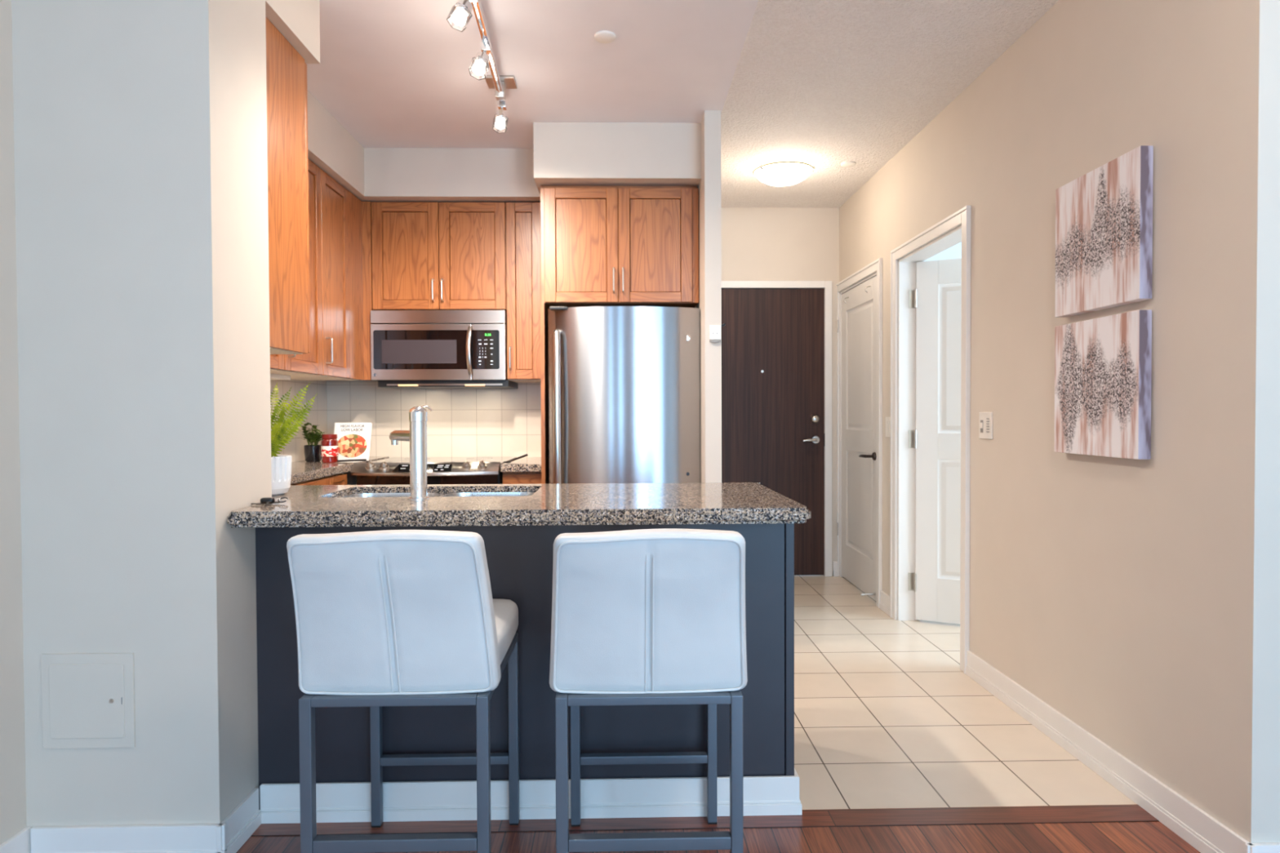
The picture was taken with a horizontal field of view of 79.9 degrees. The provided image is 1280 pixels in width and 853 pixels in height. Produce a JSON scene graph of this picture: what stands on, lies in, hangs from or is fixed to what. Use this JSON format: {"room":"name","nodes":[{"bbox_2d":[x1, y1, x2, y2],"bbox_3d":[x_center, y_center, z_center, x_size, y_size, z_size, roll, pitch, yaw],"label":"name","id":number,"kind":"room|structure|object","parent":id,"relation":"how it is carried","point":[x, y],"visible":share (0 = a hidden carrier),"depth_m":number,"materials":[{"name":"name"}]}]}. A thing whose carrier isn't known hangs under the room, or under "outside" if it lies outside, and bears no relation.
{"room":"apartment kitchen","nodes":[
{"label":"apartment kitchen","id":0,"kind":"room"},
{"bbox_2d":[0,0,26,844],"bbox_3d":[-1.588,-0.114,-0.989,0.120,2.620,5.900,0,1,-1],"label":"wall","id":1,"kind":"structure","parent":0,"point":[13,820],"depth_m":1.93,"materials":[{"name":"paint"}]},
{"bbox_2d":[0,826,31,852],"bbox_3d":[-1.518,1.139,-0.790,0.018,0.106,5.550,0,1,-1],"label":"baseboard","id":2,"kind":"structure","parent":1,"relation":"attached to","point":[20,842],"depth_m":1.95,"materials":[{"name":"white paint"}]},
{"bbox_2d":[11,0,271,827],"bbox_3d":[-1.488,-0.170,2.123,0.765,2.620,0.318,0,1,-1],"label":"wall pier","id":3,"kind":"object","parent":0,"point":[140,150],"visible":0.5,"depth_m":1.97,"materials":[{"name":"paint"}]},
{"bbox_2d":[40,653,135,748],"bbox_3d":[-1.428,0.710,1.975,0.234,0.246,0.012,0,1,-1],"label":"access panel","id":4,"kind":"object","parent":3,"relation":"attached to","point":[88,699],"visible":1,"depth_m":1.97,"materials":[{"name":"paint"}]},
{"bbox_2d":[30,823,226,852],"bbox_3d":[-1.326,1.089,1.980,0.495,0.106,0.018,0,1,-1],"label":"baseboard","id":5,"kind":"structure","parent":3,"relation":"attached to","point":[185,837],"depth_m":1.98,"materials":[{"name":"white paint"}]},
{"bbox_2d":[216,787,261,852],"bbox_3d":[-1.089,1.087,2.081,0.018,0.106,0.208,0,1,-1],"label":"baseboard","id":6,"kind":"structure","parent":3,"relation":"attached to","point":[245,819],"depth_m":2.08,"materials":[{"name":"white paint"}]},
{"bbox_2d":[271,454,291,496],"bbox_3d":[-1.202,0.157,2.451,0.156,0.124,0.156,0,1,-1],"label":"pot","id":7,"kind":"object","parent":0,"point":[281,464],"depth_m":2.42,"materials":[{"name":"white ceramic"}]},
{"bbox_2d":[265,0,319,63],"bbox_3d":[-1.501,-1.377,2.466,0.765,0.218,0.412,0,1,-1],"label":"wall header","id":8,"kind":"structure","parent":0,"point":[298,21],"depth_m":2.53,"materials":[{"name":"paint"}]},
{"bbox_2d":[325,379,373,484],"bbox_3d":[-0.870,-0.219,4.728,2.320,2.620,0.120,0,1,-1],"label":"wall","id":9,"kind":"structure","parent":0,"point":[351,479],"depth_m":4.66,"materials":[{"name":"paint"}]},
{"bbox_2d":[326,381,541,457],"bbox_3d":[-1.215,-0.041,4.659,1.385,0.470,0.008,0,1,-1],"label":"backsplash","id":10,"kind":"structure","parent":9,"relation":"attached to","point":[472,422],"depth_m":4.66,"materials":[{"name":"tile"}]},
{"bbox_2d":[506,202,541,382],"bbox_3d":[-0.638,-0.761,4.452,0.229,0.992,0.424,0,1,-1],"label":"upper cabinet","id":11,"kind":"object","parent":9,"relation":"attached to","point":[523,276],"visible":0.83,"depth_m":4.28,"materials":[{"name":"brown wood"}]},
{"bbox_2d":[306,89,701,203],"bbox_3d":[-0.791,-1.373,3.669,2.200,0.275,1.960,0,1,-1],"label":"soffit","id":12,"kind":"structure","parent":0,"point":[372,175],"depth_m":3.84,"materials":[{"name":"paint"}]},
{"bbox_2d":[371,202,506,311],"bbox_3d":[-1.127,-0.955,4.437,0.744,0.599,0.424,0,1,-1],"label":"upper cabinet","id":13,"kind":"object","parent":12,"relation":"attached to","point":[426,255],"visible":0.95,"depth_m":4.26,"materials":[{"name":"brown wood"}]},
{"bbox_2d":[370,310,517,389],"bbox_3d":[-1.116,-0.435,4.420,0.752,0.422,0.476,0,1,-1],"label":"microwave","id":14,"kind":"object","parent":13,"relation":"attached to","point":[411,349],"visible":1,"depth_m":4.22,"materials":[{"name":"silver metal"}]},
{"bbox_2d":[377,380,517,389],"bbox_3d":[-1.101,-0.242,4.451,0.722,0.034,0.402,0,1,-1],"label":"hood","id":15,"kind":"object","parent":14,"relation":"attached to","point":[398,384],"depth_m":4.26,"materials":[{"name":"black"}]},
{"bbox_2d":[306,0,1058,208],"bbox_3d":[1.114,-1.508,0.849,5.920,0.080,9.500,0,1,-1],"label":"ceiling","id":16,"kind":"structure","parent":0,"point":[393,73],"depth_m":3.24,"materials":[{"name":"white paint"}]},
{"bbox_2d":[446,0,516,133],"bbox_3d":[-0.577,-1.389,2.588,0.126,0.206,1.752,0,1,-2],"label":"track light","id":17,"kind":"object","parent":16,"relation":"attached to","point":[460,15],"visible":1,"depth_m":2.83,"materials":[{"name":"silver metal"}]},
{"bbox_2d":[594,31,616,44],"bbox_3d":[-0.134,-1.494,2.937,0.084,0.012,0.084,0,1,-1],"label":"sprinkler cover","id":18,"kind":"object","parent":16,"relation":"attached to","point":[602,37],"visible":1,"depth_m":2.92,"materials":[{"name":"white plastic"}]},
{"bbox_2d":[752,159,815,186],"bbox_3d":[0.842,-1.478,4.500,0.356,0.107,0.365,0,1,-1],"label":"ceiling lamp","id":19,"kind":"object","parent":16,"relation":"attached to","point":[781,172],"visible":1,"depth_m":4.40,"materials":[{"name":"white glass"}]},
{"bbox_2d":[840,161,855,167],"bbox_3d":[1.214,-1.526,4.453,0.084,0.012,0.084,0,1,-1],"label":"sprinkler cover","id":20,"kind":"object","parent":16,"relation":"attached to","point":[846,164],"visible":1,"depth_m":4.43,"materials":[{"name":"white plastic"}]},
{"bbox_2d":[694,110,721,482],"bbox_3d":[0.333,-0.221,4.606,0.079,2.620,1.840,0,1,-1],"label":"wall","id":21,"kind":"structure","parent":0,"point":[709,304],"depth_m":3.68,"materials":[{"name":"paint"}]},
{"bbox_2d":[709,324,720,343],"bbox_3d":[0.361,-0.443,3.673,0.056,0.088,0.017,0,1,-1],"label":"intercom","id":22,"kind":"object","parent":21,"relation":"attached to","point":[714,330],"visible":1,"depth_m":3.67,"materials":[{"name":"white plastic"}]},
{"bbox_2d":[235,821,1200,852],"bbox_3d":[1.200,1.212,-0.838,5.450,0.060,6.027,0,1,-1],"label":"floor","id":23,"kind":"structure","parent":0,"point":[1138,837],"depth_m":2.10,"materials":[{"name":"red wood"}]},
{"bbox_2d":[286,529,519,852],"bbox_3d":[-0.549,0.680,1.894,0.450,0.922,0.580,0,1,-1],"label":"bar stool","id":24,"kind":"object","parent":23,"relation":"on","point":[387,617],"visible":1,"depth_m":1.68,"materials":[{"name":"white leather"}]},
{"bbox_2d":[549,528,747,852],"bbox_3d":[0.016,0.677,1.895,0.450,0.922,0.580,0,1,-1],"label":"bar stool","id":25,"kind":"object","parent":23,"relation":"on","point":[642,616],"visible":1,"depth_m":1.68,"materials":[{"name":"white leather"}]},
{"bbox_2d":[250,804,1159,835],"bbox_3d":[0.200,1.161,2.198,2.600,0.062,0.090,0,1,-1],"label":"trim","id":26,"kind":"structure","parent":23,"relation":"on","point":[1130,812],"depth_m":2.19,"materials":[{"name":"red wood"}]},
{"bbox_2d":[720,207,839,576],"bbox_3d":[0.885,-0.239,5.489,1.066,2.620,0.120,0,1,-1],"label":"wall","id":27,"kind":"structure","parent":0,"point":[757,243],"depth_m":5.41,"materials":[{"name":"paint"}]},
{"bbox_2d":[721,280,831,576],"bbox_3d":[0.861,0.021,5.424,1.008,2.102,0.108,0,1,-1],"label":"door","id":28,"kind":"structure","parent":27,"relation":"in","point":[776,335],"depth_m":5.43,"materials":[{"name":"brown wood"}]},
{"bbox_2d":[832,561,838,576],"bbox_3d":[1.396,1.016,5.454,0.033,0.106,0.018,0,1,-1],"label":"baseboard","id":29,"kind":"structure","parent":27,"relation":"attached to","point":[835,573],"depth_m":5.45,"materials":[{"name":"white paint"}]},
{"bbox_2d":[924,241,961,261],"bbox_3d":[2.764,-0.240,5.112,2.435,2.620,0.100,0,1,-1],"label":"wall","id":30,"kind":"structure","parent":0,"point":[954,251],"depth_m":5.03,"materials":[{"name":"white paint"}]},
{"bbox_2d":[794,574,1136,809],"bbox_3d":[1.054,1.128,3.951,5.920,0.060,3.390,0,1,-1],"label":"floor","id":31,"kind":"structure","parent":0,"point":[886,714],"depth_m":2.85,"materials":[{"name":"beige tile"}]},
{"bbox_2d":[290,473,346,485],"bbox_3d":[-1.666,0.686,3.370,0.398,0.865,1.190,0,1,-1],"label":"base cabinet","id":32,"kind":"object","parent":31,"relation":"on","point":[341,478],"visible":0.06,"depth_m":3.72,"materials":[{"name":"brown wood"}]},
{"bbox_2d":[290,456,389,484],"bbox_3d":[-1.690,0.220,3.708,0.370,0.042,1.880,0,1,-1],"label":"countertop","id":33,"kind":"structure","parent":32,"relation":"on","point":[302,470],"depth_m":3.74,"materials":[{"name":"grey stone"}]},
{"bbox_2d":[301,422,325,462],"bbox_3d":[-1.787,0.083,4.166,0.135,0.216,0.131,-1,1,-24],"label":"potted plant","id":34,"kind":"object","parent":33,"relation":"on","point":[312,452],"visible":0.95,"depth_m":4.14,"materials":[{"name":"green plant"}]},
{"bbox_2d":[320,434,338,462],"bbox_3d":[-1.659,0.117,4.085,0.086,0.150,0.086,0,1,-1],"label":"sauce jar","id":35,"kind":"object","parent":33,"relation":"on","point":[329,443],"visible":1,"depth_m":4.05,"materials":[{"name":"red glass"}]},
{"bbox_2d":[337,458,366,462],"bbox_3d":[-1.586,0.183,4.099,0.218,0.014,0.058,0,1,-4],"label":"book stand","id":36,"kind":"object","parent":33,"relation":"on","point":[360,460],"visible":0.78,"depth_m":4.12,"materials":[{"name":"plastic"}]},
{"bbox_2d":[333,422,372,461],"bbox_3d":[-1.605,0.085,4.256,0.205,0.212,0.069,0,1,3],"label":"cookbook","id":37,"kind":"object","parent":33,"relation":"on","point":[353,439],"visible":0.98,"depth_m":4.25,"materials":[{"name":"white paper"}]},
{"bbox_2d":[337,434,366,457],"bbox_3d":[-1.601,0.107,4.240,0.172,0.128,0.035,0,1,-1],"label":"picture","id":38,"kind":"object","parent":37,"relation":"attached to","point":[348,445],"depth_m":4.24},
{"bbox_2d":[350,456,516,484],"bbox_3d":[-1.125,0.626,4.262,0.771,0.909,0.803,0,1,-1],"label":"range","id":39,"kind":"object","parent":31,"relation":"on","point":[480,469],"visible":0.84,"depth_m":3.96,"materials":[{"name":"black metal"}]},
{"bbox_2d":[356,474,497,484],"bbox_3d":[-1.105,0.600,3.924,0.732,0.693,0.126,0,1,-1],"label":"oven","id":40,"kind":"object","parent":39,"relation":"in","point":[362,479],"depth_m":3.93,"materials":[{"name":"black metal"}]},
{"bbox_2d":[371,456,516,464],"bbox_3d":[-1.117,0.196,4.346,0.746,0.012,0.622,0,1,-1],"label":"cooktop","id":41,"kind":"object","parent":39,"relation":"in","point":[487,460],"depth_m":4.32,"materials":[{"name":"black metal"}]},
{"bbox_2d":[502,471,541,484],"bbox_3d":[-0.625,0.665,4.350,0.217,0.865,0.679,0,1,-1],"label":"base cabinet","id":42,"kind":"object","parent":31,"relation":"on","point":[508,477],"visible":0.04,"depth_m":4.04,"materials":[{"name":"brown wood"}]},
{"bbox_2d":[500,457,541,471],"bbox_3d":[-0.627,0.212,4.332,0.220,0.039,0.682,0,1,-1],"label":"countertop","id":43,"kind":"structure","parent":42,"relation":"on","point":[525,464],"depth_m":3.99,"materials":[{"name":"grey stone"}]},
{"bbox_2d":[502,453,528,463],"bbox_3d":[-0.685,0.176,4.197,0.048,0.036,0.317,0,1,9],"label":"spoon","id":44,"kind":"object","parent":43,"relation":"on","point":[526,455],"visible":1,"depth_m":4.19,"materials":[{"name":"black metal"}]},
{"bbox_2d":[255,523,801,823],"bbox_3d":[-0.323,0.694,2.486,1.572,0.871,0.583,0,1,-1],"label":"base cabinet","id":45,"kind":"object","parent":31,"relation":"on","point":[519,558],"visible":0.39,"depth_m":2.21,"materials":[{"name":"grey paint"}]},
{"bbox_2d":[226,482,810,528],"bbox_3d":[-0.692,0.239,2.407,2.304,0.042,0.765,0,1,-1],"label":"countertop","id":46,"kind":"structure","parent":45,"relation":"on","point":[700,503],"depth_m":2.11,"materials":[{"name":"grey stone"}]},
{"bbox_2d":[250,497,288,504],"bbox_3d":[-1.067,0.213,2.195,0.102,0.018,0.041,-1,1,-44],"label":"keys","id":47,"kind":"object","parent":46,"relation":"on","point":[265,500],"visible":1,"depth_m":2.19,"materials":[{"name":"black plastic"}]},
{"bbox_2d":[270,382,316,496],"bbox_3d":[-1.156,0.036,2.447,0.244,0.366,0.202,0,1,32],"label":"potted fern","id":48,"kind":"object","parent":46,"relation":"on","point":[281,464],"visible":0.55,"depth_m":2.44,"materials":[{"name":"green plant"}]},
{"bbox_2d":[388,404,432,499],"bbox_3d":[-0.727,0.076,2.367,0.196,0.284,0.077,0,1,32],"label":"faucet","id":49,"kind":"object","parent":46,"relation":"on","point":[416,435],"visible":1,"depth_m":2.31,"materials":[{"name":"silver metal"}]},
{"bbox_2d":[340,491,534,497],"bbox_3d":[-0.677,0.333,2.546,0.667,0.193,0.337,0,1,-1],"label":"sink","id":50,"kind":"object","parent":46,"relation":"in","point":[518,493],"visible":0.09,"depth_m":2.70,"materials":[{"name":"silver metal"}]},
{"bbox_2d":[540,185,698,484],"bbox_3d":[-0.110,-0.076,4.285,0.812,2.344,0.802,0,1,-1],"label":"tall cabinet","id":51,"kind":"object","parent":31,"relation":"on","point":[601,246],"visible":0.89,"depth_m":3.91,"materials":[{"name":"brown wood"}]},
{"bbox_2d":[547,306,700,484],"bbox_3d":[-0.084,0.235,4.210,0.771,1.685,0.908,0,1,-1],"label":"refrigerator","id":52,"kind":"object","parent":31,"relation":"on","point":[624,381],"visible":0.68,"depth_m":3.81,"materials":[{"name":"silver metal"}]},
{"bbox_2d":[839,0,1279,843],"bbox_3d":[1.519,-0.210,3.713,0.120,2.620,3.700,0,1,-1],"label":"wall","id":53,"kind":"structure","parent":0,"point":[1138,600],"depth_m":2.28,"materials":[{"name":"paint"}]},
{"bbox_2d":[835,257,882,608],"bbox_3d":[1.452,0.035,5.016,0.207,2.083,0.956,0,1,-1],"label":"door","id":54,"kind":"structure","parent":53,"relation":"in","point":[859,306],"depth_m":4.98,"materials":[{"name":"white paint"}]},
{"bbox_2d":[879,591,889,616],"bbox_3d":[1.438,1.034,4.466,0.018,0.106,0.175,0,1,-1],"label":"baseboard","id":55,"kind":"structure","parent":53,"relation":"attached to","point":[884,605],"depth_m":4.47,"materials":[{"name":"white paint"}]},
{"bbox_2d":[885,416,890,437],"bbox_3d":[1.438,0.002,4.435,0.010,0.118,0.076,0,1,-1],"label":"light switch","id":56,"kind":"object","parent":53,"relation":"attached to","point":[887,419],"visible":0.92,"depth_m":4.42,"materials":[{"name":"white plastic"}]},
{"bbox_2d":[889,205,970,674],"bbox_3d":[1.844,0.054,3.880,0.820,2.083,0.956,0,1,-1],"label":"door","id":57,"kind":"structure","parent":53,"relation":"in","point":[931,300],"depth_m":4.21,"materials":[{"name":"white paint"}]},
{"bbox_2d":[978,412,992,439],"bbox_3d":[1.465,-0.005,3.241,0.012,0.114,0.112,0,1,-1],"label":"dimmer switch","id":58,"kind":"object","parent":53,"relation":"attached to","point":[985,419],"visible":1,"depth_m":3.23,"materials":[{"name":"white plastic"}]},
{"bbox_2d":[1053,309,1151,459],"bbox_3d":[1.467,-0.125,2.440,0.043,0.436,0.435,0,1,-1],"label":"canvas painting","id":59,"kind":"object","parent":53,"relation":"attached to","point":[1103,366],"visible":1,"depth_m":2.37,"materials":[{"name":"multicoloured fabric"}]},
{"bbox_2d":[1054,146,1153,317],"bbox_3d":[1.465,-0.596,2.432,0.043,0.443,0.435,0,1,-1],"label":"canvas painting","id":60,"kind":"object","parent":53,"relation":"attached to","point":[1104,216],"visible":1,"depth_m":2.37,"materials":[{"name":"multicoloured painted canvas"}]},
{"bbox_2d":[965,650,1256,852],"bbox_3d":[1.480,1.066,2.640,0.018,0.106,1.548,0,1,-1],"label":"baseboard","id":61,"kind":"structure","parent":53,"relation":"attached to","point":[1204,833],"depth_m":2.38,"materials":[{"name":"white paint"}]},
{"bbox_3d":[-1.942,-0.193,3.517,0.120,2.620,2.492,0,1,-1],"label":"wall","id":62,"kind":"structure","parent":0,"visible":0},
{"bbox_2d":[270,354,284,370],"bbox_3d":[-1.688,-0.730,2.971,0.352,0.993,0.554,0,1,-1],"label":"upper cabinet","id":63,"kind":"object","parent":62,"relation":"attached to","point":[277,361],"visible":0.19,"depth_m":3.20,"materials":[{"name":"brown wood"}]},
{"bbox_2d":[265,16,310,354],"bbox_3d":[-1.503,-0.757,2.475,0.696,1.019,0.400,0,1,-1],"label":"upper cabinet","id":64,"kind":"object","parent":62,"relation":"attached to","point":[286,68],"visible":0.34,"depth_m":2.51,"materials":[{"name":"brown wood"}]},
{"bbox_2d":[270,379,327,462],"bbox_3d":[-1.876,-0.017,3.458,0.008,0.470,2.364,0,1,-1],"label":"backsplash","id":65,"kind":"structure","parent":62,"relation":"attached to","point":[317,416],"depth_m":4.28,"materials":[{"name":"tile"}]},
{"bbox_2d":[270,158,373,380],"bbox_3d":[-1.683,-0.744,3.760,0.398,0.993,1.018,0,1,-1],"label":"upper cabinet","id":66,"kind":"object","parent":62,"relation":"attached to","point":[340,223],"visible":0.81,"depth_m":3.88,"materials":[{"name":"brown wood"}]},
{"bbox_2d":[270,373,290,379],"bbox_3d":[-1.744,-0.233,3.572,0.120,0.021,0.230,0,1,-1],"label":"light","id":67,"kind":"object","parent":66,"relation":"attached to","point":[273,376],"visible":0.29,"depth_m":3.59,"materials":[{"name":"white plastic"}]},
{"bbox_3d":[2.738,-0.184,1.951,2.235,2.620,0.120,0,1,-1],"label":"wall","id":68,"kind":"structure","parent":0,"visible":0},
{"bbox_2d":[1244,842,1279,852],"bbox_3d":[2.665,1.075,1.902,2.353,0.106,0.018,0,1,-1],"label":"baseboard","id":69,"kind":"structure","parent":68,"relation":"attached to","point":[1274,847],"depth_m":1.87,"materials":[{"name":"white paint"}]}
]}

